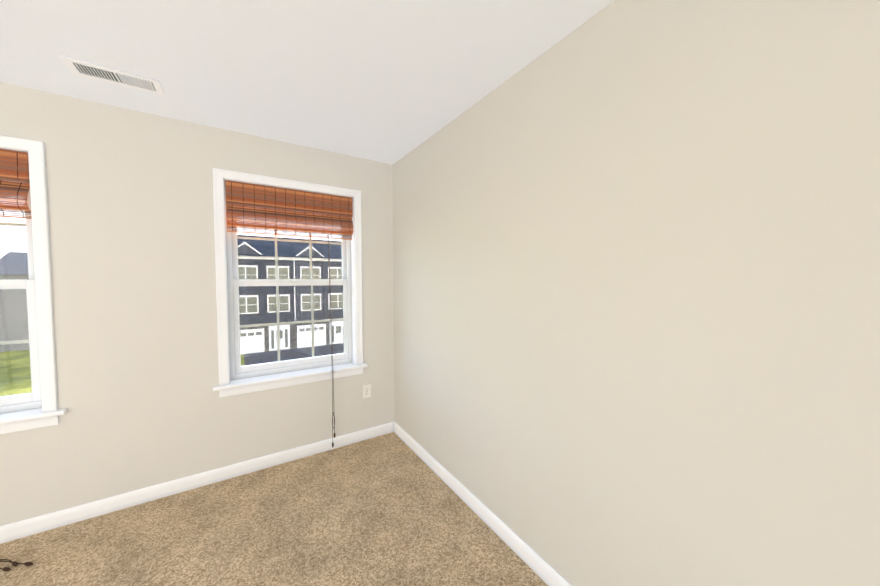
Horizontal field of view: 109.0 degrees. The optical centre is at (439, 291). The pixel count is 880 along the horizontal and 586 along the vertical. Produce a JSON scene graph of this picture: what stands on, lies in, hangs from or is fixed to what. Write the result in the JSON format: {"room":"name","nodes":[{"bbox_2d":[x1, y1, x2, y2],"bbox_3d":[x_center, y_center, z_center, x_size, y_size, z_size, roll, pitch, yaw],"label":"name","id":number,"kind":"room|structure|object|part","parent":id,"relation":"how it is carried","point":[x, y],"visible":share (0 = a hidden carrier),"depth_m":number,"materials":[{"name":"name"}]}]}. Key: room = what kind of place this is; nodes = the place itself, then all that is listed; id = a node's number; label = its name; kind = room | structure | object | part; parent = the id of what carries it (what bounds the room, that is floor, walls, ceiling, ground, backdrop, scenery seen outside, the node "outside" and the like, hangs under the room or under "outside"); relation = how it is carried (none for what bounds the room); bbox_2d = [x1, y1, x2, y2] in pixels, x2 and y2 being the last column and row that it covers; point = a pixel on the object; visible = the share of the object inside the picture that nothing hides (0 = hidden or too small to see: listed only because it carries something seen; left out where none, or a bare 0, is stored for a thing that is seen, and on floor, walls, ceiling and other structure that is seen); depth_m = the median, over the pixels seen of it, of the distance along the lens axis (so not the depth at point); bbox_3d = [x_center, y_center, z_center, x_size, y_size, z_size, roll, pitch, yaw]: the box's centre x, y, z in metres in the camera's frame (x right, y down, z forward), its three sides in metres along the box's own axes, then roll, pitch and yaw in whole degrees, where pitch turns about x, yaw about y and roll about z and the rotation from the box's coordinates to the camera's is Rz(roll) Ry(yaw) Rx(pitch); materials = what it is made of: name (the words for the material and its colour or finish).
{"room":"empty bedroom","nodes":[
{"label":"empty bedroom","id":0,"kind":"room"},
{"bbox_2d":[0,82,393,525],"bbox_3d":[-2.079,0.118,1.934,4.100,2.440,0.200,-2,3,-32],"label":"wall","id":1,"kind":"structure","parent":0,"point":[131,223],"depth_m":1.98,"materials":[{"name":"paint"}]},
{"bbox_2d":[0,135,66,433],"bbox_3d":[-2.637,-0.021,1.538,1.090,1.571,0.237,-2,3,-32],"label":"window","id":2,"kind":"structure","parent":1,"relation":"in","point":[15,373],"depth_m":1.75,"materials":[{"name":"clear glass"}]},
{"bbox_2d":[0,222,25,226],"bbox_3d":[-2.674,-0.368,1.582,0.764,0.623,0.008,-2,3,-32],"label":"window grille","id":3,"kind":"object","parent":2,"relation":"attached to","point":[1,223],"depth_m":1.76,"materials":[{"name":"grey plastic"}]},
{"bbox_2d":[0,340,28,344],"bbox_3d":[-2.657,0.291,1.583,0.764,0.596,0.008,-2,3,-32],"label":"window grille","id":4,"kind":"object","parent":2,"relation":"attached to","point":[18,341],"depth_m":1.76,"materials":[{"name":"grey plastic"}]},
{"bbox_2d":[0,149,32,570],"bbox_3d":[-2.507,0.312,1.405,0.946,2.095,0.370,-2,3,-32],"label":"window blind","id":5,"kind":"object","parent":2,"relation":"attached to","point":[14,167],"visible":0.9,"depth_m":1.67,"materials":[{"name":"brown wood"}]},
{"bbox_3d":[-2.212,0.325,1.576,0.267,2.055,0.339,-2,3,-33],"label":"cord","id":6,"kind":"part","parent":5,"relation":"part of","materials":[{"name":"brown fabric"}]},
{"bbox_3d":[-2.665,-0.035,1.582,0.900,1.425,0.083,-2,3,-32],"label":"window sash","id":7,"kind":"part","parent":2,"relation":"part of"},
{"bbox_2d":[0,422,391,543],"bbox_3d":[-2.022,1.295,1.893,3.800,0.090,0.014,-2,3,-32],"label":"baseboard","id":8,"kind":"structure","parent":1,"relation":"attached to","point":[27,527],"depth_m":2.05,"materials":[{"name":"white wood"}]},
{"bbox_2d":[213,168,367,397],"bbox_3d":[-1.145,-0.061,2.489,1.090,1.571,0.237,-2,3,-32],"label":"window","id":9,"kind":"structure","parent":1,"relation":"in","point":[257,304],"depth_m":2.47,"materials":[{"name":"clear glass"}]},
{"bbox_3d":[-1.173,-0.075,2.533,0.900,1.425,0.083,-2,3,-32],"label":"window sash","id":10,"kind":"part","parent":9,"relation":"part of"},
{"bbox_2d":[225,180,352,446],"bbox_3d":[-1.106,0.251,2.441,0.884,2.060,0.126,-2,3,-32],"label":"window blind","id":11,"kind":"object","parent":9,"relation":"attached to","point":[276,205],"visible":0.98,"depth_m":2.39,"materials":[{"name":"brown wood"}]},
{"bbox_3d":[-0.891,0.266,2.561,0.031,2.020,0.096,-2,3,-33],"label":"cord","id":12,"kind":"part","parent":11,"relation":"part of","materials":[{"name":"fabric"}]},
{"bbox_2d":[237,224,341,278],"bbox_3d":[-1.182,-0.408,2.533,0.764,0.623,0.008,-2,3,-32],"label":"window grille","id":13,"kind":"object","parent":9,"relation":"attached to","point":[310,242],"depth_m":2.49,"materials":[{"name":"grey plastic"}]},
{"bbox_2d":[240,286,343,361],"bbox_3d":[-1.165,0.251,2.534,0.764,0.596,0.008,-2,3,-32],"label":"window grille","id":14,"kind":"object","parent":9,"relation":"attached to","point":[312,321],"depth_m":2.48,"materials":[{"name":"grey plastic"}]},
{"bbox_2d":[363,384,370,398],"bbox_3d":[-0.643,0.879,2.761,0.070,0.115,0.007,-2,3,-32],"label":"electrical outlet","id":15,"kind":"object","parent":1,"relation":"attached to","point":[366,391],"visible":1,"depth_m":2.76,"materials":[{"name":"white plastic"}]},
{"bbox_2d":[0,432,547,585],"bbox_3d":[-1.039,1.465,0.358,4.100,0.120,4.070,-2,3,-32],"label":"floor","id":16,"kind":"structure","parent":0,"point":[391,509],"depth_m":1.72,"materials":[{"name":"carpet"}]},
{"bbox_2d":[0,0,613,164],"bbox_3d":[-1.039,-1.093,0.251,4.100,0.120,4.070,-2,3,-32],"label":"ceiling","id":17,"kind":"structure","parent":0,"point":[392,82],"depth_m":1.45,"materials":[{"name":"paint"}]},
{"bbox_2d":[59,55,164,95],"bbox_3d":[-1.637,-1.085,1.590,0.345,0.009,0.150,-2,3,-32],"label":"ceiling vent","id":18,"kind":"object","parent":17,"relation":"in","point":[103,73],"visible":1,"depth_m":1.58,"materials":[{"name":"grey metal"}]},
{"bbox_2d":[393,0,879,585],"bbox_3d":[0.680,0.145,1.281,0.150,2.440,3.870,-2,3,-32],"label":"wall","id":19,"kind":"structure","parent":0,"point":[637,284],"depth_m":1.04,"materials":[{"name":"paint"}]},
{"bbox_2d":[392,421,571,585],"bbox_3d":[0.579,1.319,1.337,0.014,0.090,3.690,-2,3,-32],"label":"baseboard","id":20,"kind":"structure","parent":19,"relation":"attached to","point":[538,565],"depth_m":1.78,"materials":[{"name":"white wood"}]}
]}

